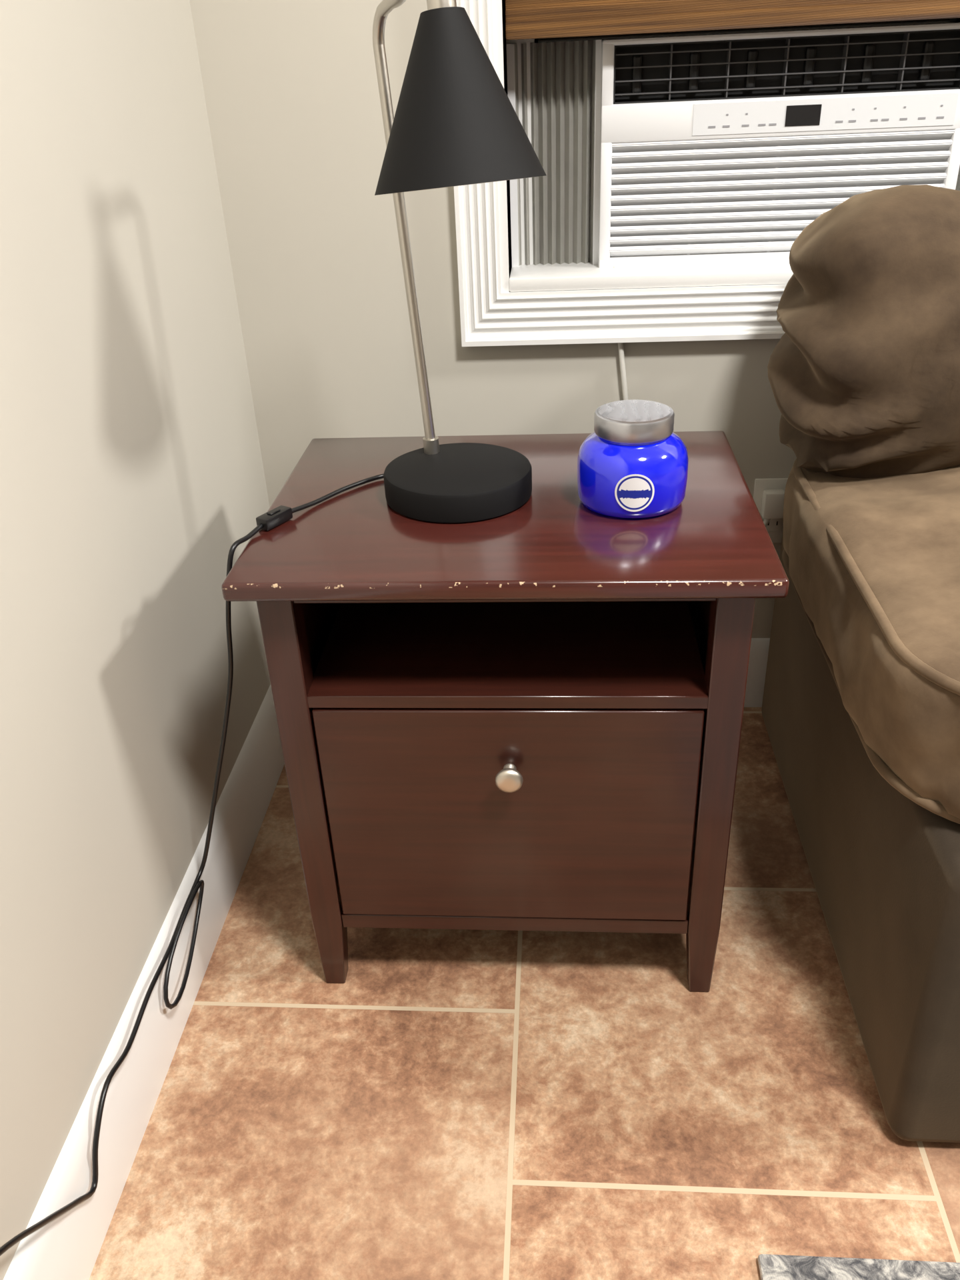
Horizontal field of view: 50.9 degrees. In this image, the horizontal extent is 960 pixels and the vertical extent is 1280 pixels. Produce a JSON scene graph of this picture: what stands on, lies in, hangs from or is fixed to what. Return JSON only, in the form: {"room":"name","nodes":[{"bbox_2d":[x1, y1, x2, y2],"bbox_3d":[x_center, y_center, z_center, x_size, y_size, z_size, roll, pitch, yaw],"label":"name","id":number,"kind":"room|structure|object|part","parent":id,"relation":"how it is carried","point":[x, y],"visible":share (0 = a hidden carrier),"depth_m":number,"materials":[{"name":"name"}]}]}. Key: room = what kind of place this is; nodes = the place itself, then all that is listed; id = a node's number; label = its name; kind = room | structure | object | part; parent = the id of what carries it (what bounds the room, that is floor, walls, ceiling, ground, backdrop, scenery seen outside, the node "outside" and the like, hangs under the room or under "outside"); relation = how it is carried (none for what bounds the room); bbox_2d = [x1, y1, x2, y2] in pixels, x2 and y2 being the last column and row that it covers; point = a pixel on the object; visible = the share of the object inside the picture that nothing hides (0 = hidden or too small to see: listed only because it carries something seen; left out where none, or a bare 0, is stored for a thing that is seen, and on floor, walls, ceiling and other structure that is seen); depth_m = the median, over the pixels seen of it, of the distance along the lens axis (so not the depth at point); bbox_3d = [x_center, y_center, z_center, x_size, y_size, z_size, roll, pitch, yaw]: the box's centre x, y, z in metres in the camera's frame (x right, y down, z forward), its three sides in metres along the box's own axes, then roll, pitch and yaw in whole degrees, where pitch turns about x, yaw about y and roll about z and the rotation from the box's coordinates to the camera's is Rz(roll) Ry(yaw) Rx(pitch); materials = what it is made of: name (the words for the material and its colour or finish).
{"room":"living room","nodes":[
{"label":"living room","id":0,"kind":"room"},
{"bbox_2d":[0,0,270,1279],"bbox_3d":[-0.604,0.223,-0.650,0.120,2.440,5.177,0,30,4],"label":"wall","id":1,"kind":"structure","parent":0,"point":[131,466],"depth_m":1.09,"materials":[{"name":"beige paint"}]},
{"bbox_2d":[0,600,233,1255],"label":"power cord","id":2,"kind":"object","parent":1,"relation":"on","point":[170,951],"depth_m":1.17,"materials":[{"name":"black rubber"}]},
{"bbox_3d":[-0.264,0.267,0.973,0.782,0.542,0.644,-19,34,-25],"label":"power cord","id":3,"kind":"part","parent":2,"relation":"part of","materials":[{"name":"black plastic"}]},
{"bbox_2d":[3,684,284,1279],"bbox_3d":[-0.495,1.267,-0.161,0.015,0.138,4.777,0,30,4],"label":"baseboard","id":4,"kind":"structure","parent":1,"relation":"attached to","point":[68,1247],"depth_m":1.17,"materials":[{"name":"white paint"}]},
{"bbox_2d":[189,0,796,637],"bbox_3d":[1.955,-1.017,1.261,4.932,2.440,0.300,0,30,4],"label":"wall","id":5,"kind":"structure","parent":0,"point":[291,87],"depth_m":1.54,"materials":[{"name":"beige paint"}]},
{"bbox_2d":[492,0,511,291],"bbox_3d":[0.412,-1.019,1.257,0.801,1.087,0.106,0,30,4],"label":"trim","id":6,"kind":"structure","parent":5,"relation":"attached to","point":[497,7],"depth_m":1.45,"materials":[{"name":"white paint"}]},
{"bbox_2d":[508,262,793,291],"bbox_3d":[0.435,-0.563,1.533,0.777,0.020,0.130,0,30,4],"label":"window sill","id":7,"kind":"structure","parent":5,"relation":"attached to","point":[573,276],"depth_m":1.50,"materials":[{"name":"white paint"}]},
{"bbox_2d":[454,0,959,346],"bbox_3d":[0.418,-1.060,1.339,0.925,1.224,0.324,0,30,4],"label":"window","id":8,"kind":"structure","parent":5,"relation":"in","point":[489,316],"depth_m":1.51,"materials":[{"name":"white paint"}]},
{"bbox_3d":[0.417,-1.059,1.316,0.777,1.055,0.035,0,30,4],"label":"frame","id":9,"kind":"part","parent":8,"relation":"part of","materials":[{"name":"white paint"}]},
{"bbox_3d":[0.409,-0.984,1.210,0.925,1.224,0.024,0,30,4],"label":"casing","id":10,"kind":"part","parent":8,"relation":"part of","materials":[{"name":"white paint"}]},
{"bbox_3d":[0.429,-1.140,1.474,0.817,1.115,0.010,0,30,4],"label":"panel","id":11,"kind":"part","parent":8,"relation":"part of","materials":[{"name":"brown wood"}]},
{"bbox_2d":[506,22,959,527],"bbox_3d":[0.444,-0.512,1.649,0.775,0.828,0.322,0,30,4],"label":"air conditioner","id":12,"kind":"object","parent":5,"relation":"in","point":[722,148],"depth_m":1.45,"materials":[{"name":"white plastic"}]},
{"bbox_3d":[0.431,-0.717,1.485,0.775,0.309,0.024,0,30,4],"label":"curtain frame","id":13,"kind":"part","parent":12,"relation":"part of","materials":[{"name":"white plastic"}]},
{"bbox_2d":[514,40,595,265],"bbox_3d":[0.114,-0.721,1.515,0.117,0.305,0.015,0,30,4],"label":"panel","id":14,"kind":"object","parent":12,"relation":"hanging from","point":[563,73],"depth_m":1.51,"materials":[{"name":"plastic"}]},
{"bbox_3d":[0.346,-0.331,1.636,0.269,0.535,0.090,0,30,4],"label":"power cord","id":15,"kind":"part","parent":12,"relation":"part of","materials":[{"name":"white plastic"}]},
{"bbox_2d":[504,0,959,39],"bbox_3d":[0.404,-1.131,1.158,0.771,0.730,0.022,0,30,4],"label":"blind","id":16,"kind":"object","parent":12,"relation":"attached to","point":[525,19],"visible":1,"depth_m":1.34,"materials":[{"name":"brown wood"}]},
{"bbox_2d":[613,28,959,103],"bbox_3d":[0.427,-0.801,1.411,0.478,0.072,0.030,0,30,4],"label":"vent","id":17,"kind":"object","parent":12,"relation":"attached to","point":[818,66],"depth_m":1.41,"materials":[{"name":"grey plastic"}]},
{"bbox_3d":[0.483,-0.740,1.421,0.362,0.040,0.003,0,30,4],"label":"control panel","id":18,"kind":"part","parent":12,"relation":"part of","materials":[{"name":"white plastic"}]},
{"bbox_2d":[955,166,959,190],"bbox_3d":[0.751,-0.723,1.466,0.112,0.305,0.015,0,30,4],"label":"panel","id":19,"kind":"object","parent":12,"relation":"hanging from","point":[958,182],"depth_m":1.49,"materials":[{"name":"plastic"}]},
{"bbox_2d":[744,638,769,707],"bbox_3d":[1.992,0.056,1.706,4.692,0.138,0.015,0,30,4],"label":"baseboard","id":20,"kind":"structure","parent":5,"relation":"attached to","point":[759,647],"depth_m":1.81,"materials":[{"name":"white paint"}]},
{"bbox_2d":[753,478,787,542],"bbox_3d":[0.485,-0.212,1.666,0.070,0.114,0.009,0,30,4],"label":"wall outlet","id":21,"kind":"object","parent":5,"relation":"attached to","point":[775,527],"visible":0.3,"depth_m":1.66,"materials":[{"name":"white plastic"}]},
{"bbox_2d":[762,517,783,531],"bbox_3d":[0.485,-0.211,1.665,0.034,0.070,0.004,0,30,4],"label":"receptacle","id":22,"kind":"object","parent":21,"relation":"attached to","point":[775,525],"depth_m":1.67,"materials":[{"name":"white plastic"}]},
{"bbox_2d":[88,707,959,1279],"bbox_3d":[1.847,1.295,-0.206,4.892,0.060,5.177,0,30,4],"label":"floor","id":23,"kind":"structure","parent":0,"point":[467,1104],"depth_m":1.17,"materials":[{"name":"tile"}]},
{"bbox_2d":[221,430,789,991],"bbox_3d":[0.045,0.095,1.331,0.560,0.610,0.442,0,30,4],"label":"nightstand","id":24,"kind":"object","parent":23,"relation":"on","point":[529,717],"visible":0.99,"depth_m":1.15,"materials":[{"name":"brown wood"}]},
{"bbox_3d":[-0.201,0.193,1.204,0.038,0.589,0.038,0,30,4],"label":"leg","id":25,"kind":"part","parent":24,"relation":"part of","materials":[{"name":"brown wood"}]},
{"bbox_3d":[-0.197,0.059,1.333,0.014,0.487,0.325,0,30,4],"label":"panel","id":26,"kind":"part","parent":24,"relation":"part of","materials":[{"name":"brown wood"}]},
{"bbox_2d":[226,0,546,577],"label":"table lamp","id":27,"kind":"object","parent":24,"relation":"on","point":[454,122],"depth_m":0.94,"materials":[{"name":"black metal"}]},
{"bbox_2d":[256,505,292,530],"bbox_3d":[-0.230,-0.138,1.129,0.044,0.015,0.032,-19,34,-25],"label":"switch","id":28,"kind":"object","parent":27,"relation":"attached to","point":[277,516],"depth_m":1.12,"materials":[{"name":"black plastic"}]},
{"bbox_3d":[-0.065,-0.441,1.082,0.012,0.486,0.140,-19,34,-25],"label":"stem","id":29,"kind":"part","parent":27,"relation":"part of","materials":[{"name":"silver metal"}]},
{"bbox_2d":[422,436,439,454],"bbox_3d":[-0.059,-0.234,1.211,0.019,0.017,0.019,-19,34,-25],"label":"collar","id":30,"kind":"object","parent":27,"relation":"attached to","point":[431,443],"depth_m":1.20,"materials":[{"name":"silver metal"}]},
{"bbox_3d":[-0.022,-0.505,0.953,0.169,0.159,0.168,-19,34,-25],"label":"lamp shade","id":31,"kind":"part","parent":27,"relation":"part of","materials":[{"name":"black metal"}]},
{"bbox_2d":[307,601,708,708],"bbox_3d":[0.040,-0.029,1.258,0.438,0.016,0.383,0,30,4],"label":"shelf","id":32,"kind":"object","parent":24,"relation":"attached to","point":[589,655],"depth_m":1.16,"materials":[{"name":"brown wood"}]},
{"bbox_3d":[0.034,0.207,1.184,0.428,0.310,0.018,0,30,4],"label":"drawer","id":33,"kind":"part","parent":24,"relation":"part of","materials":[{"name":"brown wood"}]},
{"bbox_3d":[0.033,0.152,1.125,0.031,0.031,0.028,0,30,4],"label":"knob","id":34,"kind":"part","parent":24,"relation":"part of","materials":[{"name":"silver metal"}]},
{"bbox_3d":[0.042,0.352,1.272,0.434,0.023,0.018,0,30,4],"label":"rail","id":35,"kind":"part","parent":24,"relation":"part of","materials":[{"name":"brown wood"}]},
{"bbox_2d":[576,399,688,517],"bbox_3d":[0.170,-0.205,1.123,0.123,0.106,0.124,0,30,5],"label":"jar candle","id":36,"kind":"object","parent":24,"relation":"on","point":[633,464],"visible":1,"depth_m":1.08,"materials":[{"name":"blue glass"}]},
{"bbox_3d":[0.168,-0.240,1.103,0.086,0.024,0.086,0,30,5],"label":"lid","id":37,"kind":"part","parent":36,"relation":"part of","materials":[{"name":"silver metal"}]},
{"bbox_3d":[0.285,0.057,1.296,0.014,0.487,0.325,0,30,4],"label":"panel","id":38,"kind":"part","parent":24,"relation":"part of","materials":[{"name":"brown wood"}]},
{"bbox_3d":[0.270,0.192,1.168,0.038,0.589,0.038,0,30,4],"label":"leg","id":39,"kind":"part","parent":24,"relation":"part of","materials":[{"name":"brown wood"}]},
{"bbox_2d":[757,1254,959,1279],"bbox_3d":[1.257,1.152,0.016,2.103,0.010,2.127,0,30,4],"label":"area rug","id":40,"kind":"object","parent":23,"relation":"on","point":[771,1267],"visible":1,"depth_m":0.99,"materials":[{"name":"grey fabric"}]},
{"bbox_2d":[761,184,959,1142],"bbox_3d":[1.465,-0.043,1.161,2.174,0.893,0.838,0,30,4],"label":"sofa","id":41,"kind":"object","parent":23,"relation":"on","point":[861,709],"visible":1,"depth_m":1.19,"materials":[{"name":"brown fabric"}]},
{"bbox_3d":[1.502,0.008,1.188,2.090,0.776,0.838,0,30,4],"label":"frame","id":42,"kind":"part","parent":41,"relation":"part of","materials":[{"name":"brown fabric"}]},
{"bbox_2d":[767,184,959,478],"bbox_3d":[0.762,-0.393,1.308,0.751,0.374,0.290,0,30,4],"label":"cushion","id":43,"kind":"object","parent":41,"relation":"on","point":[864,370],"depth_m":1.23,"materials":[{"name":"brown fabric"}]},
{"bbox_2d":[782,465,959,818],"bbox_3d":[0.768,-0.054,1.191,0.731,0.217,0.749,0,30,4],"label":"seat cushion","id":44,"kind":"object","parent":41,"relation":"on","point":[871,553],"depth_m":1.09,"materials":[{"name":"brown fabric"}]}
]}

